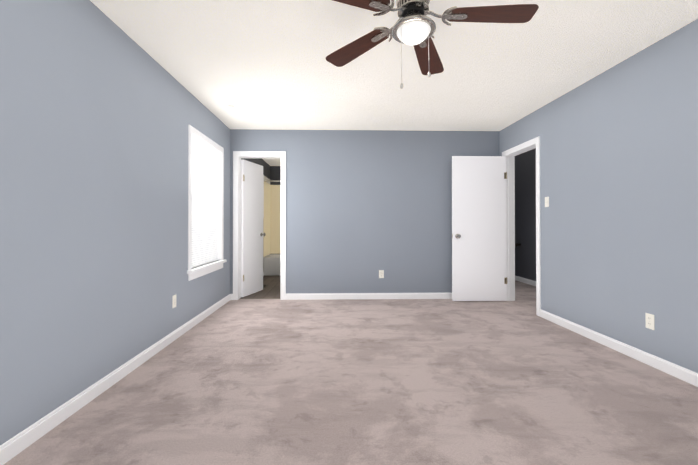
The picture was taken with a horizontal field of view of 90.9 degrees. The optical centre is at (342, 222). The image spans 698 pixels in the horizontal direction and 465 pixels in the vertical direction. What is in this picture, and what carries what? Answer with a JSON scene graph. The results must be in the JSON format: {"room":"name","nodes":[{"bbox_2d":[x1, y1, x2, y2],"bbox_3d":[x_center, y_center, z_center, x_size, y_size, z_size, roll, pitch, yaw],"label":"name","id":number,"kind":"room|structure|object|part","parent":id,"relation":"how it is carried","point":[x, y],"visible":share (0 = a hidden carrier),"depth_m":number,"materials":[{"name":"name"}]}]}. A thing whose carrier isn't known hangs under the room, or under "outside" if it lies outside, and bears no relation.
{"room":"empty bedroom","nodes":[
{"label":"empty bedroom","id":0,"kind":"room"},
{"bbox_2d":[0,0,269,444],"bbox_3d":[-1.618,-0.130,2.667,0.120,2.440,10.890,0,0,-1],"label":"wall","id":1,"kind":"structure","parent":0,"point":[100,111],"depth_m":2.06,"materials":[{"name":"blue paint"}]},
{"bbox_2d":[0,294,230,464],"bbox_3d":[-1.512,1.036,1.121,0.013,0.088,7.570,0,0,-1],"label":"baseboard","id":2,"kind":"structure","parent":1,"relation":"attached to","point":[14,446],"depth_m":2.06,"materials":[{"name":"white wood"}]},
{"bbox_2d":[172,295,175,307],"bbox_3d":[-1.568,0.734,3.197,0.007,0.114,0.070,0,0,-1],"label":"electrical outlet","id":3,"kind":"object","parent":1,"relation":"attached to","point":[173,301],"visible":1,"depth_m":3.19,"materials":[{"name":"white plastic"}]},
{"bbox_2d":[187,125,226,280],"bbox_3d":[-1.622,-0.197,4.038,0.159,1.595,1.120,0,0,-1],"label":"window","id":4,"kind":"structure","parent":1,"relation":"in","point":[197,272],"depth_m":4.06,"materials":[{"name":"white"}]},
{"bbox_2d":[192,136,218,267],"bbox_3d":[-1.627,-0.216,4.038,0.061,1.408,0.946,0,0,-1],"label":"window blinds","id":5,"kind":"object","parent":4,"relation":"attached to","point":[204,232],"visible":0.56,"depth_m":4.05,"materials":[{"name":"white plastic"}]},
{"bbox_2d":[264,180,280,181],"bbox_3d":[-0.925,-0.877,7.296,1.500,0.024,0.024,0,0,-1],"label":"curtain rod","id":6,"kind":"object","parent":1,"relation":"attached to","point":[272,180],"visible":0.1,"depth_m":7.28,"materials":[{"name":"silver metal"}]},
{"bbox_2d":[240,276,279,298],"bbox_3d":[-0.906,1.168,6.552,1.740,0.100,3.140,0,0,-1],"label":"floor","id":7,"kind":"structure","parent":0,"point":[271,290],"depth_m":5.52,"materials":[{"name":"carpet"}]},
{"bbox_2d":[264,254,279,275],"bbox_3d":[-0.934,0.931,7.622,1.494,0.388,0.757,0,0,-1],"label":"bathtub","id":8,"kind":"object","parent":7,"relation":"on","point":[271,264],"visible":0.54,"depth_m":7.23,"materials":[{"name":"white ceramic"}]},
{"bbox_2d":[270,166,280,184],"bbox_3d":[-0.885,-0.092,8.072,1.620,2.440,0.120,0,0,-1],"label":"wall","id":9,"kind":"structure","parent":0,"point":[275,172],"depth_m":8.00,"materials":[{"name":"paint"}]},
{"bbox_2d":[263,182,280,256],"bbox_3d":[-0.934,-0.075,7.630,1.500,1.600,0.760,0,0,-1],"label":"wall surround","id":10,"kind":"object","parent":9,"relation":"attached to","point":[271,218],"visible":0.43,"depth_m":7.98,"materials":[{"name":"beige"}]},
{"bbox_2d":[4,299,697,464],"bbox_3d":[0.402,1.130,1.139,4.080,0.100,7.750,0,0,-1],"label":"floor carpet","id":11,"kind":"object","parent":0,"point":[348,382],"visible":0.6,"depth_m":2.13,"materials":[{"name":"beige carpet"}]},
{"bbox_2d":[230,129,498,293],"bbox_3d":[0.333,-0.113,5.022,3.900,2.440,0.120,0,0,-1],"label":"wall","id":12,"kind":"structure","parent":0,"point":[363,207],"depth_m":4.96,"materials":[{"name":"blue paint"}]},
{"bbox_2d":[241,159,265,296],"bbox_3d":[-1.401,0.087,5.325,0.175,2.020,0.605,0,0,16],"label":"bathroom door","id":13,"kind":"structure","parent":12,"relation":"in","point":[252,234],"depth_m":5.26,"materials":[{"name":"white paint"},{"name":"brushed nickel"}]},
{"bbox_2d":[233,151,285,299],"bbox_3d":[-1.196,0.044,4.982,0.750,2.125,0.152,0,0,-1],"label":"door frame","id":14,"kind":"structure","parent":12,"relation":"attached to","point":[239,155],"depth_m":4.91,"materials":[{"name":"white wood"}]},
{"bbox_2d":[286,293,451,299],"bbox_3d":[0.732,1.062,4.958,3.105,0.088,0.013,0,0,-1],"label":"baseboard","id":15,"kind":"structure","parent":12,"relation":"attached to","point":[310,296],"depth_m":4.94,"materials":[{"name":"white wood"}]},
{"bbox_2d":[379,270,383,277],"bbox_3d":[0.555,0.747,4.958,0.070,0.114,0.007,0,0,-1],"label":"electrical outlet","id":16,"kind":"object","parent":12,"relation":"attached to","point":[381,273],"visible":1,"depth_m":4.96,"materials":[{"name":"white plastic"}]},
{"bbox_2d":[90,0,697,165],"bbox_3d":[0.942,-1.399,2.741,5.240,0.100,10.890,0,0,-1],"label":"ceiling","id":17,"kind":"structure","parent":0,"point":[261,64],"depth_m":2.81,"materials":[{"name":"white paint"}]},
{"bbox_2d":[326,0,538,88],"bbox_3d":[0.409,-1.024,1.849,1.201,0.665,1.207,0,-3,-1],"label":"ceiling fan","id":18,"kind":"object","parent":17,"relation":"hanging from","point":[414,25],"visible":1,"depth_m":1.84,"materials":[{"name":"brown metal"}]},
{"label":"blade","id":19,"kind":"part","parent":18,"relation":"part of","materials":[{"name":"brown wood"}]},
{"label":"blade","id":20,"kind":"part","parent":18,"relation":"part of","materials":[{"name":"brown wood"}]},
{"bbox_3d":[0.384,-1.007,1.867,0.182,0.060,0.182,0,-3,-1],"label":"globe","id":21,"kind":"part","parent":18,"relation":"part of","materials":[{"name":"white glass"}]},
{"label":"blade","id":22,"kind":"part","parent":18,"relation":"part of","materials":[{"name":"brown wood"}]},
{"bbox_3d":[0.780,-1.106,1.827,0.454,0.006,0.152,3,-1,7],"label":"blade","id":23,"kind":"part","parent":18,"relation":"part of","materials":[{"name":"brown wood"}]},
{"bbox_2d":[511,280,535,311],"bbox_3d":[2.928,1.156,4.849,1.160,0.100,4.000,0,0,-1],"label":"floor","id":24,"kind":"structure","parent":0,"point":[525,295],"depth_m":5.21,"materials":[{"name":"carpet"}]},
{"bbox_2d":[515,148,535,280],"bbox_3d":[3.433,0.540,5.467,0.120,3.740,5.440,0,0,-1],"label":"wall","id":25,"kind":"structure","parent":0,"point":[525,210],"depth_m":6.31,"materials":[{"name":"paint"}]},
{"bbox_2d":[515,276,535,285],"bbox_3d":[3.381,1.062,4.862,0.013,0.088,4.000,0,0,-1],"label":"baseboard","id":26,"kind":"structure","parent":25,"relation":"attached to","point":[526,281],"depth_m":6.29,"materials":[{"name":"white wood"}]},
{"bbox_2d":[499,19,697,372],"bbox_3d":[2.440,-0.140,1.230,0.120,2.440,7.810,0,0,-1],"label":"wall","id":27,"kind":"structure","parent":0,"point":[619,189],"depth_m":2.83,"materials":[{"name":"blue paint"}]},
{"bbox_2d":[452,156,506,300],"bbox_3d":[1.909,0.084,4.810,0.765,2.020,0.175,0,0,-1],"label":"hall door","id":28,"kind":"structure","parent":27,"relation":"in","point":[478,228],"depth_m":4.79,"materials":[{"name":"white wood"}]},
{"bbox_2d":[502,136,540,316],"bbox_3d":[2.358,0.048,4.462,0.152,2.110,0.890,0,0,-1],"label":"door frame","id":29,"kind":"structure","parent":27,"relation":"attached to","point":[513,152],"depth_m":4.83,"materials":[{"name":"white wood"}]},
{"bbox_2d":[545,197,548,206],"bbox_3d":[2.304,-0.231,3.893,0.018,0.114,0.070,0,0,-1],"label":"light switch","id":30,"kind":"object","parent":27,"relation":"attached to","point":[546,201],"visible":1,"depth_m":3.88,"materials":[{"name":"white plastic"}]},
{"bbox_2d":[540,309,697,386],"bbox_3d":[2.386,1.033,0.723,0.013,0.088,6.575,0,0,-1],"label":"baseboard","id":31,"kind":"structure","parent":27,"relation":"attached to","point":[677,371],"depth_m":2.79,"materials":[{"name":"white wood"}]},
{"bbox_2d":[645,313,654,329],"bbox_3d":[2.341,0.755,2.621,0.007,0.114,0.070,0,0,-1],"label":"electrical outlet","id":32,"kind":"object","parent":27,"relation":"attached to","point":[650,320],"visible":1,"depth_m":2.61,"materials":[{"name":"white plastic"}]}
]}

